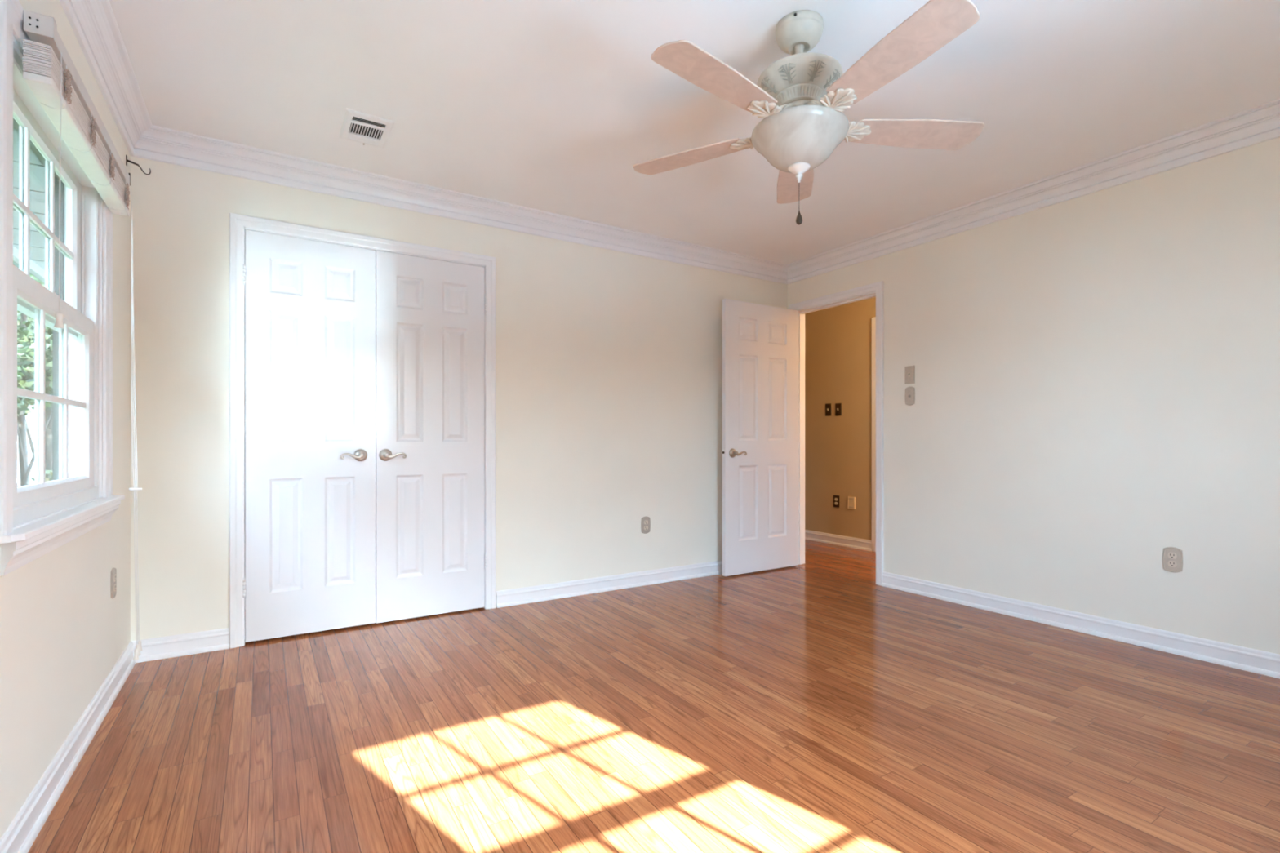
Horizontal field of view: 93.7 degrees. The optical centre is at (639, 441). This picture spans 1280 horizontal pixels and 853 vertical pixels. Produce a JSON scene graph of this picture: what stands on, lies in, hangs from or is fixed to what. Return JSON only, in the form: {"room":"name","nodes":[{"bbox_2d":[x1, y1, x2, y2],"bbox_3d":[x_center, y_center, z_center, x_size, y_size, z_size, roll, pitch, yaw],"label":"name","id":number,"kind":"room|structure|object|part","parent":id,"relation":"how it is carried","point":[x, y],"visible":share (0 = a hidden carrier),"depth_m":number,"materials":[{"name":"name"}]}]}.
{"room":"empty bedroom","nodes":[
{"label":"empty bedroom","id":0,"kind":"room"},
{"bbox_2d":[0,0,130,839],"bbox_3d":[-1.293,-0.208,1.002,0.120,2.405,4.174,0,0,-32],"label":"wall","id":1,"kind":"structure","parent":0,"point":[63,633],"depth_m":1.80,"materials":[{"name":"beige paint"}]},
{"bbox_2d":[13,128,44,283],"bbox_3d":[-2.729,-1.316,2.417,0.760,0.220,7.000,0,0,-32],"label":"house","id":2,"kind":"structure","parent":1,"relation":"attached to","point":[37,169],"depth_m":3.27,"materials":[{"name":"white"}]},
{"bbox_2d":[0,0,124,576],"bbox_3d":[-1.777,-0.367,1.807,0.172,1.341,1.208,0,0,-32],"label":"window","id":3,"kind":"structure","parent":1,"relation":"in","point":[41,517],"depth_m":1.83,"materials":[{"name":"white paint"}]},
{"bbox_3d":[-1.822,-0.372,1.742,0.026,1.157,0.946,0,0,-32],"label":"storm frame","id":4,"kind":"part","parent":3,"relation":"part of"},
{"bbox_3d":[-1.779,-0.643,1.769,0.029,0.555,0.902,0,0,-32],"label":"sash","id":5,"kind":"part","parent":3,"relation":"part of","materials":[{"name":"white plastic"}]},
{"bbox_3d":[-1.752,-0.136,1.786,0.030,0.596,0.902,0,0,-32],"label":"sash","id":6,"kind":"part","parent":3,"relation":"part of","materials":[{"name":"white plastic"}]},
{"bbox_3d":[-1.765,-0.372,1.778,0.079,1.153,0.946,0,0,-32],"label":"frame","id":7,"kind":"part","parent":3,"relation":"part of","materials":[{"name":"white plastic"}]},
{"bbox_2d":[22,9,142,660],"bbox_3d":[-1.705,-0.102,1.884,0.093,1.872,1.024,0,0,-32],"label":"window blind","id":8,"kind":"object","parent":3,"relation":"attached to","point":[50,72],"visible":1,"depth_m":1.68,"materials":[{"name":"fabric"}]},
{"bbox_3d":[-1.514,-0.919,1.548,0.052,0.118,0.006,0,0,-32],"label":"ladder cord","id":9,"kind":"part","parent":8,"relation":"part of","materials":[{"name":"white fabric"}]},
{"bbox_3d":[-1.458,-0.651,1.510,0.003,0.660,0.009,0,0,-6],"label":"tilt cord","id":10,"kind":"part","parent":8,"relation":"part of","materials":[{"name":"white fabric"}]},
{"bbox_3d":[-1.722,-0.877,1.873,0.052,0.018,1.009,0,0,-32],"label":"rail","id":11,"kind":"part","parent":8,"relation":"part of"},
{"bbox_3d":[-1.658,-0.919,1.777,0.052,0.118,0.006,0,0,-32],"label":"ladder cord","id":12,"kind":"part","parent":8,"relation":"part of","materials":[{"name":"white fabric"}]},
{"bbox_3d":[-1.946,-0.919,2.234,0.052,0.118,0.006,0,0,-32],"label":"ladder cord","id":13,"kind":"part","parent":8,"relation":"part of","materials":[{"name":"white fabric"}]},
{"bbox_3d":[-1.943,-0.096,2.301,0.020,1.770,0.007,0,0,-32],"label":"lift cord","id":14,"kind":"part","parent":8,"relation":"part of","materials":[{"name":"white fabric"}]},
{"bbox_3d":[-1.940,-0.101,2.301,0.025,1.760,0.006,0,0,-17],"label":"lift cord","id":15,"kind":"part","parent":8,"relation":"part of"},
{"bbox_3d":[-1.939,-0.106,2.302,0.028,1.750,0.006,0,0,-19],"label":"lift cord","id":16,"kind":"part","parent":8,"relation":"part of","materials":[{"name":"white fabric"}]},
{"bbox_2d":[0,641,135,852],"bbox_3d":[-1.233,0.946,1.040,0.021,0.096,3.934,0,0,-32],"label":"baseboard","id":17,"kind":"structure","parent":1,"relation":"attached to","point":[25,827],"depth_m":1.74,"materials":[{"name":"white paint"}]},
{"bbox_2d":[59,0,151,155],"bbox_3d":[-1.206,-1.348,1.057,0.086,0.126,3.934,0,0,-32],"label":"crown molding","id":18,"kind":"structure","parent":1,"relation":"attached to","point":[93,23],"depth_m":2.15,"materials":[{"name":"white paint"}]},
{"bbox_2d":[110,567,116,598],"bbox_3d":[-2.081,0.559,2.374,0.009,0.120,0.075,0,0,-32],"label":"wall outlet","id":19,"kind":"object","parent":1,"relation":"attached to","point":[113,571],"visible":1,"depth_m":2.36,"materials":[{"name":"beige plastic"}]},
{"bbox_2d":[125,155,151,174],"bbox_3d":[-2.200,-1.211,2.632,0.084,0.069,0.014,0,0,-32],"label":"curtain rod bracket","id":20,"kind":"object","parent":1,"relation":"attached to","point":[126,159],"visible":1,"depth_m":2.62,"materials":[{"name":"metal"}]},
{"bbox_3d":[-2.217,-1.220,2.621,0.043,0.020,0.010,0,0,-32],"label":"arm","id":21,"kind":"part","parent":20,"relation":"part of","materials":[{"name":"metal"}]},
{"bbox_2d":[244,235,245,608],"bbox_3d":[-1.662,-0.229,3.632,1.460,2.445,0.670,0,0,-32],"label":"door frame","id":22,"kind":"structure","parent":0,"point":[245,236],"depth_m":3.56,"materials":[{"name":"beige paint"}]},
{"bbox_2d":[130,155,786,640],"bbox_3d":[-0.576,0.291,3.850,4.130,3.405,0.120,0,0,-32],"label":"wall","id":23,"kind":"structure","parent":0,"point":[609,362],"depth_m":3.68,"materials":[{"name":"beige paint"}]},
{"bbox_2d":[130,627,229,662],"bbox_3d":[-2.131,0.946,2.787,0.366,0.096,0.021,0,0,-32],"label":"baseboard","id":24,"kind":"structure","parent":23,"relation":"attached to","point":[186,644],"depth_m":2.79,"materials":[{"name":"white paint"}]},
{"bbox_2d":[242,229,375,642],"bbox_3d":[-1.677,-0.027,3.073,0.599,2.014,0.088,0,0,-32],"label":"door","id":25,"kind":"structure","parent":23,"relation":"in","point":[310,304],"depth_m":3.07,"materials":[{"name":"white paint"}]},
{"bbox_3d":[-1.508,0.076,3.141,0.109,0.032,0.019,0,0,-32],"label":"lever","id":26,"kind":"part","parent":25,"relation":"part of","materials":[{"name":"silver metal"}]},
{"bbox_3d":[-1.477,0.073,3.179,0.067,0.067,0.054,0,0,-32],"label":"handle","id":27,"kind":"part","parent":25,"relation":"part of","materials":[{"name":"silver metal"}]},
{"bbox_2d":[229,213,495,648],"bbox_3d":[-1.452,-0.053,3.287,1.312,2.094,0.138,0,0,-32],"label":"door frame","id":28,"kind":"structure","parent":23,"relation":"attached to","point":[237,222],"depth_m":2.95,"materials":[{"name":"white paint"}]},
{"bbox_2d":[375,250,487,623],"bbox_3d":[-1.164,-0.026,3.396,0.605,2.018,0.088,0,0,-32],"label":"door","id":29,"kind":"structure","parent":23,"relation":"in","point":[429,313],"depth_m":3.39,"materials":[{"name":"white paint"}]},
{"bbox_3d":[-1.372,0.073,3.245,0.067,0.067,0.054,0,0,-32],"label":"handle","id":30,"kind":"part","parent":29,"relation":"part of","materials":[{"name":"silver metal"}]},
{"bbox_3d":[-1.324,0.076,3.257,0.109,0.032,0.019,0,0,-32],"label":"lever","id":31,"kind":"part","parent":29,"relation":"part of","materials":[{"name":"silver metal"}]},
{"bbox_2d":[133,124,787,284],"bbox_3d":[-0.521,-1.348,3.763,4.130,0.126,0.086,0,0,-32],"label":"crown molding","id":32,"kind":"structure","parent":23,"relation":"attached to","point":[156,143],"depth_m":3.32,"materials":[{"name":"white paint"}]},
{"bbox_2d":[496,560,722,608],"bbox_3d":[0.175,0.946,4.240,2.442,0.096,0.021,0,0,-32],"label":"baseboard","id":33,"kind":"structure","parent":23,"relation":"attached to","point":[520,596],"depth_m":3.97,"materials":[{"name":"white paint"}]},
{"bbox_2d":[640,516,650,533],"bbox_3d":[0.041,0.580,4.163,0.075,0.120,0.009,0,0,-32],"label":"wall outlet","id":34,"kind":"object","parent":23,"relation":"attached to","point":[645,522],"visible":1,"depth_m":4.16,"materials":[{"name":"beige plastic"}]},
{"bbox_2d":[27,539,1279,852],"bbox_3d":[0.438,1.044,3.320,5.520,0.100,6.250,0,0,-32],"label":"floor","id":35,"kind":"structure","parent":0,"point":[816,705],"depth_m":2.02,"materials":[{"name":"brown wood"}]},
{"bbox_2d":[109,0,1279,264],"bbox_3d":[0.500,-1.471,2.132,4.360,0.120,4.174,0,0,-32],"label":"ceiling","id":36,"kind":"structure","parent":0,"point":[552,106],"depth_m":2.40,"materials":[{"name":"paint"}]},
{"bbox_2d":[338,108,395,148],"bbox_3d":[-1.236,-1.403,2.709,0.193,0.016,0.282,0,0,-32],"label":"ceiling vent","id":37,"kind":"object","parent":36,"relation":"in","point":[357,126],"visible":1,"depth_m":2.69,"materials":[{"name":"white metal"}]},
{"bbox_2d":[632,0,984,224],"bbox_3d":[0.533,-1.074,2.002,1.218,0.674,1.218,0,0,-32],"label":"ceiling fan","id":38,"kind":"object","parent":36,"relation":"hanging from","point":[802,97],"visible":1,"depth_m":1.94,"materials":[{"name":"white wood"}]},
{"bbox_3d":[0.193,-1.066,2.246,0.474,0.027,0.146,0,0,31],"label":"blade","id":39,"kind":"part","parent":38,"relation":"part of","materials":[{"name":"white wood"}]},
{"bbox_3d":[0.236,-1.066,1.772,0.474,0.027,0.146,0,0,-41],"label":"blade","id":40,"kind":"part","parent":38,"relation":"part of","materials":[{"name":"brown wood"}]},
{"bbox_3d":[0.630,-1.066,2.433,0.146,0.027,0.474,0,0,13],"label":"blade","id":41,"kind":"part","parent":38,"relation":"part of","materials":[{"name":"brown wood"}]},
{"bbox_3d":[0.541,-0.761,2.038,0.022,0.049,0.022,0,0,-32],"label":"pull knob","id":42,"kind":"part","parent":38,"relation":"part of","materials":[{"name":"brown metal"}]},
{"bbox_3d":[0.541,-1.008,2.038,0.321,0.152,0.321,0,0,-32],"label":"lamp shade","id":43,"kind":"part","parent":38,"relation":"part of","materials":[{"name":"white glass"}]},
{"bbox_3d":[0.701,-1.066,1.666,0.146,0.027,0.474,0,0,-23],"label":"blade","id":44,"kind":"part","parent":38,"relation":"part of","materials":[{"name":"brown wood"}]},
{"bbox_3d":[0.944,-1.066,2.075,0.474,0.027,0.146,0,0,-5],"label":"blade","id":45,"kind":"part","parent":38,"relation":"part of","materials":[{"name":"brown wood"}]},
{"bbox_2d":[804,297,875,540],"bbox_3d":[2.193,-0.208,5.402,0.100,2.405,4.400,0,0,-32],"label":"wall","id":46,"kind":"structure","parent":0,"point":[838,339],"depth_m":5.75,"materials":[{"name":"beige paint"}]},
{"bbox_2d":[825,403,831,416],"bbox_3d":[1.835,-0.311,5.859,0.018,0.119,0.070,0,0,-32],"label":"light switch","id":47,"kind":"object","parent":46,"relation":"attached to","point":[828,406],"visible":1,"depth_m":5.86,"materials":[{"name":"brown metal"}]},
{"bbox_2d":[833,495,839,507],"bbox_3d":[1.891,0.576,5.779,0.009,0.114,0.069,0,0,-32],"label":"wall outlet","id":48,"kind":"object","parent":46,"relation":"attached to","point":[836,498],"visible":1,"depth_m":5.77,"materials":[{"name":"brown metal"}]},
{"bbox_2d":[804,529,871,551],"bbox_3d":[1.535,0.946,6.333,0.021,0.096,2.122,0,0,-32],"label":"baseboard","id":49,"kind":"structure","parent":46,"relation":"attached to","point":[841,540],"depth_m":5.74,"materials":[{"name":"white paint"}]},
{"bbox_2d":[835,403,841,415],"bbox_3d":[1.899,-0.308,5.757,0.018,0.119,0.070,0,0,-32],"label":"light switch","id":50,"kind":"object","parent":46,"relation":"attached to","point":[837,406],"visible":1,"depth_m":5.75,"materials":[{"name":"brown metal"}]},
{"bbox_2d":[847,496,855,509],"bbox_3d":[1.983,0.576,5.627,0.014,0.112,0.080,0,0,-32],"label":"phone jack","id":51,"kind":"object","parent":46,"relation":"attached to","point":[851,500],"visible":1,"depth_m":5.62,"materials":[{"name":"beige plastic"}]},
{"bbox_2d":[871,316,875,551],"bbox_3d":[2.381,-0.065,4.992,0.018,2.118,1.047,0,0,-32],"label":"door frame","id":52,"kind":"structure","parent":46,"relation":"attached to","point":[873,319],"depth_m":5.41,"materials":[{"name":"white paint"}]},
{"bbox_2d":[786,137,1279,654],"bbox_3d":[2.298,0.291,3.265,0.110,3.405,4.174,0,0,-32],"label":"wall","id":53,"kind":"structure","parent":0,"point":[1096,385],"depth_m":3.07,"materials":[{"name":"beige paint"}]},
{"bbox_2d":[722,298,798,576],"bbox_3d":[0.943,-0.030,4.563,0.775,2.022,0.090,0,0,-33],"label":"door","id":54,"kind":"structure","parent":53,"relation":"in","point":[760,342],"depth_m":4.54,"materials":[{"name":"white paint"}]},
{"bbox_3d":[0.692,0.084,4.377,0.067,0.067,0.054,0,0,-32],"label":"handle","id":55,"kind":"part","parent":54,"relation":"part of","materials":[{"name":"silver metal"}]},
{"bbox_3d":[0.740,0.087,4.389,0.109,0.032,0.019,0,0,-32],"label":"lever","id":56,"kind":"part","parent":54,"relation":"part of","materials":[{"name":"silver metal"}]},
{"bbox_2d":[788,280,884,586],"bbox_3d":[1.490,-0.057,4.532,0.130,2.101,0.870,0,0,-32],"label":"door frame","id":57,"kind":"structure","parent":53,"relation":"attached to","point":[878,286],"depth_m":4.26,"materials":[{"name":"white paint"}]},
{"bbox_2d":[904,365,915,384],"bbox_3d":[1.780,-0.442,3.967,0.018,0.119,0.070,0,0,-32],"label":"light switch","id":58,"kind":"object","parent":53,"relation":"attached to","point":[909,371],"visible":1,"depth_m":3.97,"materials":[{"name":"beige plastic"}]},
{"bbox_2d":[905,386,915,405],"bbox_3d":[1.782,-0.301,3.967,0.015,0.126,0.071,0,0,-32],"label":"dimmer switch","id":59,"kind":"object","parent":53,"relation":"attached to","point":[909,391],"visible":1,"depth_m":3.96,"materials":[{"name":"beige plastic"}]},
{"bbox_2d":[786,98,1279,284],"bbox_3d":[2.215,-1.348,3.213,0.086,0.126,3.934,0,0,-32],"label":"crown molding","id":60,"kind":"structure","parent":53,"relation":"attached to","point":[1261,123],"depth_m":3.15,"materials":[{"name":"white paint"}]},
{"bbox_2d":[881,571,1279,678],"bbox_3d":[2.482,0.946,2.851,0.021,0.096,3.037,0,0,-32],"label":"baseboard","id":61,"kind":"structure","parent":53,"relation":"attached to","point":[1260,662],"depth_m":3.04,"materials":[{"name":"white paint"}]},
{"bbox_2d":[1162,546,1182,573],"bbox_3d":[2.506,0.556,2.823,0.009,0.120,0.075,0,0,-32],"label":"wall outlet","id":62,"kind":"object","parent":53,"relation":"attached to","point":[1172,557],"visible":1,"depth_m":2.82,"materials":[{"name":"beige plastic"}]},
{"bbox_2d":[1167,560,1177,567],"bbox_3d":[2.505,0.576,2.822,0.004,0.028,0.034,0,0,-32],"label":"socket","id":63,"kind":"object","parent":62,"relation":"attached to","point":[1170,563],"depth_m":2.82,"materials":[{"name":"beige plastic"}]},
{"bbox_2d":[1167,552,1177,559],"bbox_3d":[2.505,0.537,2.822,0.004,0.028,0.034,0,0,-32],"label":"socket","id":64,"kind":"object","parent":62,"relation":"attached to","point":[1170,555],"depth_m":2.82,"materials":[{"name":"beige plastic"}]},
{"label":"outside","id":65,"kind":"structure","parent":0,"visible":0},
{"bbox_3d":[-20.632,1.554,3.544,29.870,0.120,52.000,0,0,-32],"label":"lawn","id":66,"kind":"structure","parent":65,"visible":0},
{"bbox_2d":[17,404,35,486],"bbox_3d":[-18.364,-0.956,17.977,8.900,4.900,4.600,0,0,-32],"label":"house","id":67,"kind":"structure","parent":66,"relation":"on","point":[30,418],"depth_m":16.57,"materials":[{"name":"white"}]},
{"bbox_2d":[17,283,40,464],"bbox_3d":[-8.830,-1.259,8.850,2.625,5.510,2.637,0,0,-32],"label":"leafy tree","id":68,"kind":"object","parent":66,"relation":"on","point":[29,437],"visible":0.02,"depth_m":8.85,"materials":[{"name":"green plant"}]},
{"bbox_2d":[13,261,52,487],"bbox_3d":[-5.740,-0.466,5.607,1.629,3.928,1.609,0,0,-32],"label":"leafy tree","id":69,"kind":"object","parent":66,"relation":"on","point":[25,352],"visible":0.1,"depth_m":5.48,"materials":[{"name":"green plant"}]},
{"bbox_3d":[-5.740,-1.309,5.607,1.629,2.243,1.609,0,0,-32],"label":"crown","id":70,"kind":"part","parent":69,"relation":"part of","materials":[{"name":"green plant"}]},
{"bbox_2d":[13,260,52,480],"bbox_3d":[-6.955,-0.806,7.087,1.436,4.601,1.451,0,0,-32],"label":"leafy tree","id":71,"kind":"object","parent":66,"relation":"on","point":[48,433],"visible":0.02,"depth_m":7.05,"materials":[{"name":"green plant"}]},
{"bbox_2d":[31,470,52,484],"bbox_3d":[-5.950,0.891,6.067,0.487,1.205,0.478,0,0,-4],"label":"shrub","id":72,"kind":"object","parent":66,"relation":"on","point":[49,472],"visible":0.02,"depth_m":6.00,"materials":[{"name":"green plant"}]}
]}

